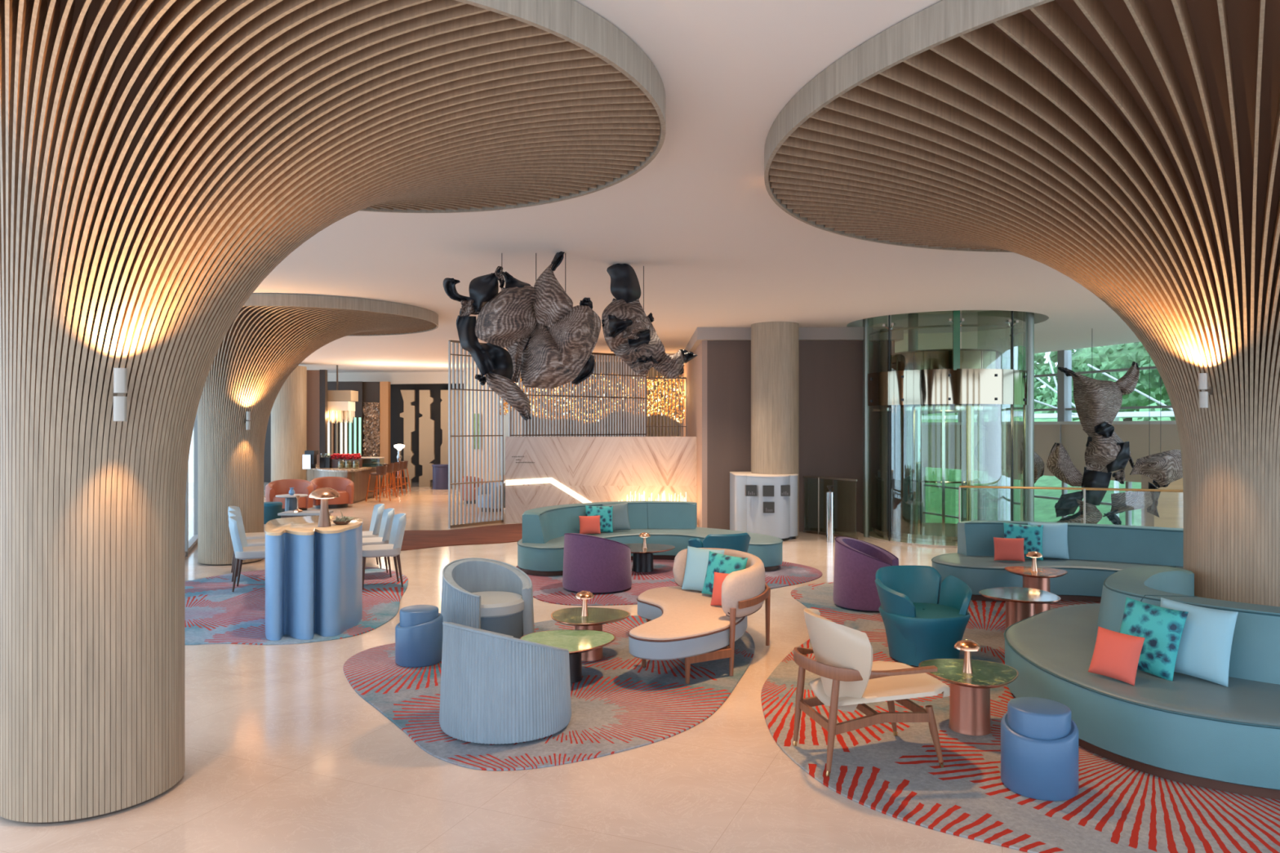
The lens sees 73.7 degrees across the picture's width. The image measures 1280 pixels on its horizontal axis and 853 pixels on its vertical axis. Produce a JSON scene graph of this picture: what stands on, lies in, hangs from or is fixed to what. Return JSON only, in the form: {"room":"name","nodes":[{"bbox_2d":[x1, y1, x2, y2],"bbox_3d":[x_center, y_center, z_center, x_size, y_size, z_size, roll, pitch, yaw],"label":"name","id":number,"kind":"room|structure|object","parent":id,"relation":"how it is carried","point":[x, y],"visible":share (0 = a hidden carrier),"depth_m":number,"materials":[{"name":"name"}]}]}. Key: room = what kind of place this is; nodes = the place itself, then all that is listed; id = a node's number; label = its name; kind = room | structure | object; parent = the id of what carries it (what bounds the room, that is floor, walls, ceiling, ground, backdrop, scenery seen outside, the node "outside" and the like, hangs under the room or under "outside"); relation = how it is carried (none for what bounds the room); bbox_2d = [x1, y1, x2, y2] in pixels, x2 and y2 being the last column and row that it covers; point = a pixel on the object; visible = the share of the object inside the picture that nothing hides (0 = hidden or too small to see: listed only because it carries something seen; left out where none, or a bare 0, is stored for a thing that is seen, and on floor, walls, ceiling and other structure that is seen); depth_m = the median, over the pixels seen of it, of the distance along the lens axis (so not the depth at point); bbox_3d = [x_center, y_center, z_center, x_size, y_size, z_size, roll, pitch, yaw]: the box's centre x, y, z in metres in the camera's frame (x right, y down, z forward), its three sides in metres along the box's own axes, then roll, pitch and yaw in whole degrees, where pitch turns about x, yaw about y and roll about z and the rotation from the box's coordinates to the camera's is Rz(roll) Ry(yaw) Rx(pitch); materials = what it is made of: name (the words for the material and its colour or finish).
{"room":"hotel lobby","nodes":[
{"label":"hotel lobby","id":0,"kind":"room"},
{"bbox_2d":[306,369,319,467],"bbox_3d":[-9.360,0.150,24.275,0.680,3.500,0.150,0,0,0],"label":"wall","id":1,"kind":"structure","parent":0,"point":[313,375],"depth_m":24.20,"materials":[{"name":"beige"}]},
{"bbox_2d":[319,369,327,467],"bbox_3d":[-8.940,0.150,24.110,0.160,3.500,0.180,0,0,0],"label":"trim","id":2,"kind":"structure","parent":1,"relation":"attached to","point":[322,373],"depth_m":24.02,"materials":[{"name":"brown"}]},
{"bbox_2d":[263,383,463,482],"bbox_3d":[-6.250,0.065,29.100,15.500,3.670,0.200,0,0,0],"label":"wall","id":3,"kind":"structure","parent":0,"point":[397,403],"depth_m":29.00,"materials":[{"name":"brown"}]},
{"bbox_2d":[0,482,1027,852],"bbox_3d":[-1.500,2.025,12.500,31.000,0.250,33.000,0,0,0],"label":"floor","id":4,"kind":"structure","parent":0,"point":[283,754],"depth_m":4.59,"materials":[{"name":"beige stone"}]},
{"bbox_2d":[185,412,197,556],"bbox_3d":[-8.700,0.065,17.500,0.140,3.670,23.785,0,0,-22],"label":"window","id":5,"kind":"structure","parent":4,"relation":"on","point":[189,544],"depth_m":14.44,"materials":[{"name":"clear glass"}]},
{"bbox_2d":[271,365,306,481],"bbox_3d":[-9.750,0.115,23.700,0.918,3.570,0.918,0,0,0],"label":"round column","id":6,"kind":"structure","parent":4,"relation":"on","point":[289,410],"depth_m":23.32,"materials":[{"name":"brown wood"}]},
{"bbox_2d":[265,479,313,511],"bbox_3d":[-7.853,1.550,19.131,1.012,0.700,0.874,0,0,-20],"label":"armchair","id":7,"kind":"object","parent":4,"relation":"on","point":[274,488],"visible":0.56,"depth_m":19.15,"materials":[{"name":"brown leather"}]},
{"bbox_2d":[185,566,408,644],"bbox_3d":[-4.195,1.894,9.472,3.497,0.012,4.188,0,0,0],"label":"area rug","id":8,"kind":"object","parent":4,"relation":"on","point":[215,614],"visible":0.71,"depth_m":8.89,"materials":[{"name":"carpet"}]},
{"bbox_2d":[228,515,265,591],"bbox_3d":[-4.507,1.468,9.968,0.537,0.841,0.478,0,0,-18],"label":"dining chair","id":9,"kind":"object","parent":8,"relation":"on","point":[242,551],"visible":0.84,"depth_m":9.77,"materials":[{"name":"blue leather"}]},
{"bbox_2d":[264,515,362,640],"bbox_3d":[-3.138,1.409,8.248,0.893,0.955,1.458,0,0,-23],"label":"console","id":10,"kind":"object","parent":8,"relation":"on","point":[313,574],"visible":1,"depth_m":7.67,"materials":[{"name":"blue paint"}]},
{"bbox_2d":[308,487,339,527],"bbox_3d":[-2.940,0.750,7.950,0.275,0.362,0.275,0,0,0],"label":"mushroom lamp","id":11,"kind":"object","parent":10,"relation":"on","point":[324,494],"visible":1,"depth_m":7.90,"materials":[{"name":"brown metal"}]},
{"bbox_2d":[362,508,395,577],"bbox_3d":[-3.377,1.468,10.779,0.537,0.841,0.478,0,0,-24],"label":"dining chair","id":12,"kind":"object","parent":8,"relation":"on","point":[388,515],"visible":0.66,"depth_m":10.69,"materials":[{"name":"blue leather"}]},
{"bbox_2d":[362,513,406,590],"bbox_3d":[-3.055,1.468,10.135,0.537,0.841,0.478,0,0,-24],"label":"dining chair","id":13,"kind":"object","parent":8,"relation":"on","point":[393,548],"visible":0.89,"depth_m":10.03,"materials":[{"name":"grey leather"}]},
{"bbox_2d":[196,293,438,565],"bbox_3d":[-5.050,0.068,13.200,3.760,3.665,3.760,0,0,0],"label":"column","id":14,"kind":"structure","parent":4,"relation":"on","point":[271,335],"depth_m":11.70,"materials":[{"name":"brown wood"}]},
{"bbox_2d":[310,476,354,508],"bbox_3d":[-7.262,1.550,20.082,1.012,0.700,0.874,0,0,-30],"label":"armchair","id":15,"kind":"object","parent":4,"relation":"on","point":[344,486],"visible":0.66,"depth_m":20.04,"materials":[{"name":"brown leather"}]},
{"bbox_2d":[0,0,666,823],"bbox_3d":[-1.600,0.068,4.660,3.480,3.665,3.480,0,0,0],"label":"column","id":16,"kind":"structure","parent":4,"relation":"on","point":[160,159],"depth_m":4.05,"materials":[{"name":"brown wood"}]},
{"bbox_2d":[112,368,127,421],"bbox_3d":[-2.475,-0.150,4.058,0.058,0.250,0.129,0,0,-38],"label":"wall sconce","id":17,"kind":"object","parent":16,"relation":"attached to","point":[119,402],"visible":1,"depth_m":4.01,"materials":[{"name":"white metal"}]},
{"bbox_2d":[327,381,363,463],"bbox_3d":[-9.223,0.250,26.700,1.160,3.300,0.400,0,0,0],"label":"tall cabinet","id":18,"kind":"object","parent":4,"relation":"on","point":[346,437],"visible":0.44,"depth_m":26.55,"materials":[{"name":"brown"}]},
{"bbox_2d":[306,462,386,502],"bbox_3d":[-8.056,1.485,23.137,2.103,0.830,4.647,0,0,0],"label":"bar counter","id":19,"kind":"object","parent":4,"relation":"on","point":[359,476],"depth_m":21.67,"materials":[{"name":"brown metal"}]},
{"bbox_2d":[311,462,386,471],"bbox_3d":[-8.056,1.090,23.137,2.103,0.040,4.647,0,0,0],"label":"countertop","id":20,"kind":"structure","parent":19,"relation":"on","point":[331,469],"depth_m":21.51,"materials":[{"name":"stone"}]},
{"bbox_2d":[362,382,379,463],"bbox_3d":[-8.379,0.250,26.715,0.520,3.300,0.370,0,0,0],"label":"relief panel","id":21,"kind":"object","parent":4,"relation":"on","point":[371,407],"visible":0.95,"depth_m":26.61,"materials":[{"name":"beige"}]},
{"bbox_2d":[379,381,390,487],"bbox_3d":[-7.980,0.250,26.725,0.260,3.300,0.250,0,0,0],"label":"panel","id":22,"kind":"object","parent":4,"relation":"on","point":[384,386],"visible":0.71,"depth_m":26.60,"materials":[{"name":"brown"}]},
{"bbox_2d":[400,390,415,487],"bbox_3d":[-7.312,0.377,26.860,0.461,3.045,0.120,0,0,0],"label":"wall panel","id":23,"kind":"object","parent":4,"relation":"on","point":[408,396],"visible":0.97,"depth_m":26.80,"materials":[{"name":"brown"}]},
{"bbox_2d":[418,390,435,487],"bbox_3d":[-6.699,0.377,26.860,0.482,3.045,0.120,0,0,0],"label":"wall panel","id":24,"kind":"object","parent":4,"relation":"on","point":[426,424],"visible":0.96,"depth_m":26.80,"materials":[{"name":"brown"}]},
{"bbox_2d":[440,390,463,487],"bbox_3d":[-5.797,0.377,26.860,0.941,3.045,0.120,0,0,0],"label":"wall panel","id":25,"kind":"object","parent":4,"relation":"on","point":[444,393],"visible":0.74,"depth_m":26.80,"materials":[{"name":"brown"}]},
{"bbox_2d":[400,523,522,551],"bbox_3d":[-2.883,1.894,14.836,4.870,0.012,2.606,0,0,-29],"label":"carpet runner","id":26,"kind":"object","parent":4,"relation":"on","point":[507,533],"visible":0.44,"depth_m":14.62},
{"bbox_2d":[448,340,503,528],"bbox_3d":[-3.150,0.140,16.460,0.070,3.520,1.268,0,0,42],"label":"slatted screen","id":27,"kind":"object","parent":4,"relation":"on","point":[498,521],"visible":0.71,"depth_m":16.33,"materials":[{"name":"beige metal"}]},
{"bbox_2d":[342,615,755,770],"bbox_3d":[-0.344,1.894,6.756,3.529,0.012,3.193,0,0,-35],"label":"area rug","id":28,"kind":"object","parent":4,"relation":"on","point":[619,704],"visible":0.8,"depth_m":5.87,"materials":[{"name":"carpet"}]},
{"bbox_2d":[395,604,442,667],"bbox_3d":[-1.774,1.673,6.856,0.370,0.428,0.370,0,0,-20],"label":"stool","id":29,"kind":"object","parent":28,"relation":"on","point":[419,632],"visible":1,"depth_m":6.71,"materials":[{"name":"fabric"}]},
{"bbox_2d":[440,557,534,638],"bbox_3d":[-1.367,1.534,7.528,0.847,0.665,0.774,0,0,-42],"label":"tub chair","id":30,"kind":"object","parent":28,"relation":"on","point":[495,596],"visible":0.79,"depth_m":7.44,"materials":[{"name":"blue fabric"}]},
{"bbox_2d":[471,591,524,617],"bbox_3d":[-1.330,1.554,7.489,0.634,0.125,0.634,0,0,-42],"label":"seat cushion","id":31,"kind":"object","parent":30,"relation":"on","point":[492,604],"depth_m":7.30,"materials":[{"name":"grey fabric"}]},
{"bbox_2d":[439,621,571,744],"bbox_3d":[-0.874,1.530,5.389,0.828,0.675,0.751,0,0,38],"label":"tub chair","id":32,"kind":"object","parent":28,"relation":"on","point":[496,688],"visible":1,"depth_m":5.07,"materials":[{"name":"blue fabric"}]},
{"bbox_2d":[519,629,615,683],"bbox_3d":[-0.533,1.741,6.389,0.726,0.292,0.671,0,0,-29],"label":"tray table","id":33,"kind":"object","parent":28,"relation":"on","point":[577,642],"visible":0.68,"depth_m":6.35,"materials":[{"name":"black paint"}]},
{"bbox_2d":[519,629,615,654],"bbox_3d":[-0.545,1.612,6.361,0.720,0.034,0.678,0,0,0],"label":"tray","id":34,"kind":"object","parent":33,"relation":"on","point":[576,641],"depth_m":6.41,"materials":[{"name":"green stone"}]},
{"bbox_2d":[551,607,630,661],"bbox_3d":[-0.402,1.713,6.984,0.648,0.348,0.610,0,0,-11],"label":"tray table","id":35,"kind":"object","parent":28,"relation":"on","point":[597,616],"visible":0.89,"depth_m":6.89,"materials":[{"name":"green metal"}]},
{"bbox_2d":[551,607,630,626],"bbox_3d":[-0.405,1.557,6.970,0.648,0.034,0.609,0,0,0],"label":"tray","id":36,"kind":"object","parent":35,"relation":"on","point":[597,615],"depth_m":6.91,"materials":[{"name":"green metal"}]},
{"bbox_2d":[627,547,770,684],"bbox_3d":[0.519,1.513,7.105,1.208,0.752,1.994,0,0,0],"label":"settee","id":37,"kind":"object","parent":28,"relation":"on","point":[681,624],"visible":0.85,"depth_m":6.63,"materials":[{"name":"beige fabric"}]},
{"bbox_2d":[629,586,742,639],"bbox_3d":[0.412,1.520,7.104,0.988,0.034,1.987,0,0,0],"label":"seat cushion","id":38,"kind":"object","parent":37,"relation":"on","point":[686,614],"depth_m":6.70,"materials":[{"name":"beige fabric"}]},
{"bbox_2d":[681,546,724,591],"bbox_3d":[0.570,1.300,7.740,0.409,0.390,0.166,0,0,33],"label":"throw cushion","id":39,"kind":"object","parent":37,"relation":"on","point":[697,558],"visible":0.6,"depth_m":7.73,"materials":[{"name":"teal fabric"}]},
{"bbox_2d":[701,551,747,595],"bbox_3d":[0.740,1.310,7.480,0.428,0.393,0.161,0,0,34],"label":"throw cushion","id":40,"kind":"object","parent":37,"relation":"on","point":[717,562],"visible":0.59,"depth_m":7.48,"materials":[{"name":"teal fabric"}]},
{"bbox_2d":[508,352,646,436],"bbox_3d":[-1.270,0.140,18.500,3.567,3.520,0.070,0,0,-38],"label":"slatted screen","id":41,"kind":"object","parent":4,"relation":"on","point":[621,375],"visible":0.37,"depth_m":18.73,"materials":[{"name":"beige metal"}]},
{"bbox_2d":[505,436,696,522],"bbox_3d":[-0.764,1.191,16.964,3.789,1.981,0.272,0,0,0],"label":"wall","id":42,"kind":"structure","parent":4,"relation":"on","point":[540,472],"depth_m":16.85,"materials":[{"name":"beige"}]},
{"bbox_2d":[635,377,686,436],"bbox_3d":[0.500,0.365,20.300,1.222,3.070,0.070,0,0,0],"label":"slatted screen","id":43,"kind":"object","parent":4,"relation":"on","point":[650,378],"visible":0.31,"depth_m":20.28,"materials":[{"name":"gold metal"}]},
{"bbox_2d":[515,559,822,605],"bbox_3d":[0.344,1.894,10.803,4.036,0.012,3.538,0,0,0],"label":"area rug","id":44,"kind":"object","parent":4,"relation":"on","point":[550,589],"visible":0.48,"depth_m":10.33,"materials":[{"name":"carpet"}]},
{"bbox_2d":[562,533,631,592],"bbox_3d":[-0.523,1.542,9.951,0.812,0.651,0.738,0,0,38],"label":"tub chair","id":45,"kind":"object","parent":44,"relation":"on","point":[591,563],"visible":0.99,"depth_m":9.63,"materials":[{"name":"fabric"}]},
{"bbox_2d":[623,543,675,572],"bbox_3d":[0.067,1.736,11.188,0.800,0.302,0.815,0,0,-17],"label":"tray table","id":46,"kind":"object","parent":44,"relation":"on","point":[642,557],"visible":0.8,"depth_m":11.07,"materials":[{"name":"black paint"}]},
{"bbox_2d":[623,543,675,553],"bbox_3d":[0.055,1.602,11.160,0.811,0.034,0.808,0,0,0],"label":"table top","id":47,"kind":"object","parent":46,"relation":"on","point":[634,548],"depth_m":11.12,"materials":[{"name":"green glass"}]},
{"bbox_2d":[516,500,782,576],"bbox_3d":[0.147,1.506,11.885,3.544,0.761,2.343,0,0,0],"label":"curved sofa","id":48,"kind":"object","parent":44,"relation":"on","point":[540,549],"visible":0.63,"depth_m":11.90,"materials":[{"name":"teal"}]},
{"bbox_2d":[585,505,613,532],"bbox_3d":[-0.580,1.317,12.140,0.408,0.389,0.149,0,0,-10],"label":"throw cushion","id":49,"kind":"object","parent":48,"relation":"on","point":[605,513],"visible":0.71,"depth_m":12.11,"materials":[{"name":"teal fabric"}]},
{"bbox_2d":[518,527,782,547],"bbox_3d":[0.147,1.523,11.885,3.529,0.024,2.328,0,0,0],"label":"seat cushion","id":50,"kind":"object","parent":48,"relation":"on","point":[757,540],"depth_m":11.96,"materials":[{"name":"fabric"}]},
{"bbox_2d":[688,533,751,552],"bbox_3d":[0.912,1.537,9.714,0.712,0.700,0.675,0,0,-18],"label":"armchair","id":51,"kind":"object","parent":44,"relation":"on","point":[740,542],"visible":0.3,"depth_m":9.43,"materials":[{"name":"blue leather"}]},
{"bbox_2d":[729,471,798,541],"bbox_3d":[2.145,1.354,14.652,1.081,1.092,1.305,0,0,0],"label":"base cabinet","id":52,"kind":"object","parent":4,"relation":"on","point":[760,504],"visible":0.88,"depth_m":14.14,"materials":[{"name":"white paint"}]},
{"bbox_2d":[751,321,799,537],"bbox_3d":[2.340,0.065,14.800,0.818,3.670,0.818,0,0,0],"label":"round column","id":53,"kind":"structure","parent":4,"relation":"on","point":[775,345],"depth_m":14.45,"materials":[{"name":"brown wood"}]},
{"bbox_2d":[862,310,1034,547],"bbox_3d":[5.199,1.650,14.625,2.691,7.500,2.720,0,0,0],"label":"lift","id":54,"kind":"object","parent":4,"relation":"on","point":[916,381],"visible":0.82,"depth_m":14.07,"materials":[{"name":"grey"}]},
{"bbox_2d":[760,582,1279,852],"bbox_3d":[2.898,1.894,6.955,3.832,0.012,7.077,0,0,7],"label":"area rug","id":55,"kind":"object","parent":4,"relation":"on","point":[1117,807],"visible":0.56,"depth_m":4.47,"materials":[{"name":"carpet"}]},
{"bbox_2d":[832,536,898,611],"bbox_3d":[2.386,1.526,9.015,0.678,0.681,0.751,0,0,24],"label":"tub chair","id":56,"kind":"object","parent":55,"relation":"on","point":[856,562],"visible":0.87,"depth_m":8.75,"materials":[{"name":"fabric"}]},
{"bbox_2d":[792,608,950,777],"bbox_3d":[1.318,1.469,4.902,0.880,0.839,0.699,0,0,-13],"label":"lounge chair","id":57,"kind":"object","parent":55,"relation":"on","point":[850,679],"visible":1,"depth_m":4.70,"materials":[{"name":"fabric"}]},
{"bbox_2d":[875,565,972,666],"bbox_3d":[2.292,1.537,6.959,0.754,0.700,0.716,0,0,-12],"label":"armchair","id":58,"kind":"object","parent":55,"relation":"on","point":[923,616],"visible":0.98,"depth_m":6.78,"materials":[{"name":"blue leather"}]},
{"bbox_2d":[918,658,1018,735],"bbox_3d":[2.079,1.706,5.338,0.580,0.362,0.591,0,0,-23],"label":"tray table","id":59,"kind":"object","parent":55,"relation":"on","point":[970,693],"visible":0.87,"depth_m":5.23,"materials":[{"name":"stone"}]},
{"bbox_2d":[918,658,1018,688],"bbox_3d":[2.066,1.542,5.312,0.590,0.034,0.582,0,0,0],"label":"table top","id":60,"kind":"object","parent":59,"relation":"on","point":[986,674],"depth_m":5.28,"materials":[{"name":"green"}]},
{"bbox_2d":[978,586,1061,630],"bbox_3d":[3.453,1.701,7.739,0.673,0.372,0.660,0,0,33],"label":"tray table","id":61,"kind":"object","parent":55,"relation":"on","point":[1020,602],"visible":0.87,"depth_m":7.64,"materials":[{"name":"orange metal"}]},
{"bbox_2d":[978,586,1061,604],"bbox_3d":[3.417,1.532,7.717,0.660,0.034,0.672,0,0,0],"label":"tabletop","id":62,"kind":"object","parent":61,"relation":"on","point":[1019,595],"depth_m":7.65,"materials":[{"name":"metal"}]},
{"bbox_2d":[1004,566,1067,613],"bbox_3d":[4.070,1.681,8.724,0.580,0.412,0.591,0,0,-11],"label":"tray table","id":63,"kind":"object","parent":55,"relation":"on","point":[1039,580],"visible":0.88,"depth_m":8.61,"materials":[{"name":"orange metal"}]},
{"bbox_2d":[1004,566,1067,577],"bbox_3d":[4.065,1.492,8.710,0.584,0.034,0.588,0,0,0],"label":"tabletop","id":64,"kind":"object","parent":63,"relation":"on","point":[1025,571],"depth_m":8.66,"materials":[{"name":"orange metal"}]},
{"bbox_2d":[1000,697,1078,801],"bbox_3d":[2.090,1.673,4.470,0.370,0.428,0.370,0,0,30],"label":"stool","id":65,"kind":"object","parent":55,"relation":"on","point":[1039,736],"visible":1,"depth_m":4.33,"materials":[{"name":"blue leather"}]},
{"bbox_2d":[931,520,1183,602],"bbox_3d":[5.142,1.507,9.260,3.701,0.760,1.462,0,0,27],"label":"curved sofa","id":66,"kind":"object","parent":55,"relation":"on","point":[1096,552],"visible":0.48,"depth_m":9.45,"materials":[{"name":"teal"}]},
{"bbox_2d":[993,537,1025,561],"bbox_3d":[4.130,1.376,9.550,0.324,0.256,0.136,0,0,20],"label":"throw cushion","id":67,"kind":"object","parent":66,"relation":"on","point":[1005,548],"visible":1,"depth_m":9.51,"materials":[{"name":"red fabric"}]},
{"bbox_2d":[1003,522,1043,560],"bbox_3d":[4.360,1.307,9.710,0.427,0.410,0.154,0,0,20],"label":"throw cushion","id":68,"kind":"object","parent":66,"relation":"on","point":[1032,534],"visible":0.61,"depth_m":9.66,"materials":[{"name":"teal fabric"}]},
{"bbox_2d":[1027,521,1069,559],"bbox_3d":[4.660,1.301,9.740,0.426,0.405,0.155,0,0,21],"label":"throw cushion","id":69,"kind":"object","parent":66,"relation":"on","point":[1055,539],"visible":0.79,"depth_m":9.68,"materials":[{"name":"teal fabric"}]},
{"bbox_2d":[932,552,1183,570],"bbox_3d":[5.142,1.523,9.260,3.679,0.024,1.440,0,0,27],"label":"seat cushion","id":70,"kind":"object","parent":66,"relation":"on","point":[956,561],"depth_m":9.43,"materials":[{"name":"teal leather"}]},
{"bbox_2d":[1004,565,1279,799],"bbox_3d":[3.856,1.486,5.579,2.720,0.802,3.302,0,0,0],"label":"curved sofa","id":71,"kind":"object","parent":55,"relation":"on","point":[1186,729],"visible":0.7,"depth_m":4.87,"materials":[{"name":"teal"}]},
{"bbox_2d":[1088,626,1144,685],"bbox_3d":[2.800,1.346,5.020,0.146,0.281,0.284,0,0,-33],"label":"throw cushion","id":72,"kind":"object","parent":71,"relation":"on","point":[1116,655],"visible":1,"depth_m":4.97,"materials":[{"name":"red fabric"}]},
{"bbox_2d":[1005,603,1279,726],"bbox_3d":[3.856,1.498,5.579,2.704,0.024,3.286,0,0,0],"label":"seat cushion","id":73,"kind":"object","parent":71,"relation":"on","point":[1059,643],"depth_m":4.95,"materials":[{"name":"fabric"}]},
{"bbox_2d":[1119,596,1188,680],"bbox_3d":[3.070,1.277,5.150,0.166,0.432,0.393,0,0,-33],"label":"throw cushion","id":74,"kind":"object","parent":71,"relation":"on","point":[1162,628],"visible":0.75,"depth_m":5.07,"materials":[{"name":"teal fabric"}]},
{"bbox_2d":[1160,597,1238,687],"bbox_3d":[3.280,1.269,5.060,0.154,0.434,0.435,0,0,-34],"label":"throw cushion","id":75,"kind":"object","parent":71,"relation":"on","point":[1204,651],"visible":0.72,"depth_m":4.96,"materials":[{"name":"teal fabric"}]},
{"bbox_2d":[764,0,1279,606],"bbox_3d":[3.520,0.068,5.090,5.498,3.665,5.498,0,0,18],"label":"column","id":76,"kind":"structure","parent":4,"relation":"on","point":[1129,150],"depth_m":5.08,"materials":[{"name":"brown wood"}]},
{"bbox_2d":[958,485,1182,523],"bbox_3d":[8.227,1.406,12.203,6.889,0.988,0.104,0,0,18],"label":"glass balustrade","id":77,"kind":"object","parent":4,"relation":"on","point":[1084,489],"visible":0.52,"depth_m":12.77,"materials":[{"name":"gold metal"}]},
{"bbox_2d":[523,361,680,436],"bbox_3d":[-1.038,0.065,23.445,4.325,3.670,0.210,0,0,0],"label":"wall","id":78,"kind":"structure","parent":0,"point":[653,372],"depth_m":23.34,"materials":[{"name":"grey"}]},
{"bbox_2d":[680,340,706,528],"bbox_3d":[1.167,0.175,19.400,0.094,3.450,8.000,0,0,0],"label":"wall","id":79,"kind":"structure","parent":0,"point":[695,370],"depth_m":16.15,"materials":[{"name":"beige"}]},
{"bbox_2d":[684,326,903,364],"bbox_3d":[2.860,-1.665,19.310,3.680,0.230,8.180,0,0,0],"label":"trim","id":80,"kind":"structure","parent":79,"relation":"attached to","point":[849,333],"depth_m":15.22,"materials":[{"name":"beige paint"}]},
{"bbox_2d":[252,0,1140,373],"bbox_3d":[1.305,-1.985,14.273,21.511,0.430,36.165,0,0,-14],"label":"ceiling","id":81,"kind":"structure","parent":0,"point":[704,225],"depth_m":8.65,"materials":[{"name":"beige paint"}]},
{"bbox_2d":[327,364,358,423],"bbox_3d":[-8.697,-0.925,24.600,0.940,1.689,0.640,0,0,0],"label":"chandelier","id":82,"kind":"object","parent":81,"relation":"hanging from","point":[340,402],"visible":0.81,"depth_m":24.33,"materials":[{"name":"beige"}]},
{"bbox_2d":[327,371,463,384],"bbox_3d":[-7.950,-1.580,28.000,7.201,0.380,0.300,0,0,10],"label":"trim","id":83,"kind":"structure","parent":81,"relation":"attached to","point":[438,377],"depth_m":27.84,"materials":[{"name":"beige"}]},
{"bbox_2d":[443,251,601,420],"bbox_3d":[-1.196,-0.977,8.488,1.611,1.838,0.717,0,0,0],"label":"sculpture","id":84,"kind":"object","parent":81,"relation":"hanging from","point":[557,340],"visible":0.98,"depth_m":8.46,"materials":[{"name":"black"}]},
{"bbox_2d":[499,353,685,423],"bbox_3d":[-1.175,-0.909,21.300,4.650,1.721,1.300,0,0,0],"label":"crystal chandelier","id":85,"kind":"object","parent":81,"relation":"hanging from","point":[505,404],"visible":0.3,"depth_m":21.10,"materials":[{"name":"gold metal"}]},
{"bbox_2d":[601,263,697,377],"bbox_3d":[0.124,-1.170,9.185,1.056,1.295,0.577,0,0,-5],"label":"sculpture","id":86,"kind":"object","parent":81,"relation":"hanging from","point":[631,335],"visible":0.99,"depth_m":9.20,"materials":[{"name":"black"}]},
{"bbox_2d":[974,411,1044,483],"bbox_3d":[7.371,-0.286,16.974,1.424,2.947,0.429,0,0,0],"label":"sculpture","id":87,"kind":"object","parent":81,"relation":"hanging from","point":[981,451],"visible":0.6,"depth_m":16.95,"materials":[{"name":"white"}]},
{"bbox_2d":[1046,361,1160,524],"bbox_3d":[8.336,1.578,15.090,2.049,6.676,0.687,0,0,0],"label":"sculpture","id":88,"kind":"object","parent":81,"relation":"hanging from","point":[1098,402],"visible":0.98,"depth_m":15.09,"materials":[{"name":"black"}]},
{"bbox_2d":[1129,449,1182,488],"bbox_3d":[9.092,-0.332,14.942,0.946,2.856,0.413,0,0,-19],"label":"sculpture","id":89,"kind":"object","parent":81,"relation":"hanging from","point":[1165,468],"visible":0.96,"depth_m":14.88,"materials":[{"name":"black"}]},
{"bbox_2d":[706,340,894,533],"bbox_3d":[2.908,2.175,15.525,3.385,7.450,0.250,0,0,0],"label":"wall","id":90,"kind":"structure","parent":0,"point":[831,371],"depth_m":15.40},
{"bbox_2d":[921,424,1180,482],"bbox_3d":[10.435,0.560,18.258,0.204,1.220,17.418,0,0,-18],"label":"wall","id":91,"kind":"structure","parent":0,"point":[1144,440],"depth_m":20.17,"materials":[{"name":"beige"}]},
{"bbox_2d":[921,466,1131,525],"bbox_3d":[10.450,3.490,18.250,0.100,4.620,17.462,0,0,-18],"label":"window","id":92,"kind":"structure","parent":91,"relation":"in","point":[1128,484],"depth_m":23.16,"materials":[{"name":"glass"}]},
{"bbox_2d":[921,350,1172,422],"bbox_3d":[10.450,-0.915,18.250,0.220,1.710,17.592,0,0,-18],"label":"window","id":93,"kind":"structure","parent":91,"relation":"in","point":[1064,409],"depth_m":19.82,"materials":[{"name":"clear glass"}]},
{"bbox_2d":[921,420,1176,425],"bbox_3d":[10.350,-0.080,18.250,0.400,0.070,17.392,0,0,-18],"label":"trim","id":94,"kind":"structure","parent":91,"relation":"attached to","point":[1162,422],"depth_m":19.45,"materials":[{"name":"white paint"}]},
{"bbox_2d":[1141,474,1183,528],"bbox_3d":[10.400,3.340,15.800,2.000,4.920,0.400,0,0,0],"label":"wall","id":95,"kind":"structure","parent":0,"point":[1170,507],"depth_m":15.60,"materials":[{"name":"beige wood"}]},
{"label":"outside","id":96,"kind":"structure","parent":0,"visible":0},
{"bbox_2d":[466,368,521,481],"bbox_3d":[-4.250,0.065,26.450,2.400,3.670,0.300,0,0,0],"label":"wall","id":97,"kind":"structure","parent":96,"point":[506,416],"depth_m":26.40,"materials":[{"name":"beige"}]},
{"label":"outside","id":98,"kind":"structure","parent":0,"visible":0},
{"bbox_2d":[921,411,1174,517],"bbox_3d":[17.600,1.560,27.000,2.400,4.080,26.000,0,0,-18],"label":"canopy roof","id":99,"kind":"structure","parent":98,"point":[1133,414],"depth_m":30.00,"materials":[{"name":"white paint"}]},
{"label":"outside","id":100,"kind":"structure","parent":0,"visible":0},
{"bbox_2d":[921,386,1170,525],"bbox_3d":[38.800,1.231,47.800,69.600,9.952,73.600,0,0,0],"label":"slope","id":101,"kind":"structure","parent":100,"point":[1044,508],"depth_m":42.36,"materials":[{"name":"green plant"}]},
{"bbox_2d":[921,352,1057,422],"bbox_3d":[17.596,-2.084,43.949,7.513,7.383,8.197,0,0,40],"label":"leafy tree","id":102,"kind":"object","parent":101,"relation":"on","point":[1039,357],"visible":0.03,"depth_m":41.89,"materials":[{"name":"green plant"}]},
{"bbox_2d":[1034,342,1175,421],"bbox_3d":[20.623,-1.834,35.968,7.414,6.884,7.523,0,0,0],"label":"leafy tree","id":103,"kind":"object","parent":101,"relation":"on","point":[1150,383],"visible":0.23,"depth_m":34.21,"materials":[{"name":"green plant"}]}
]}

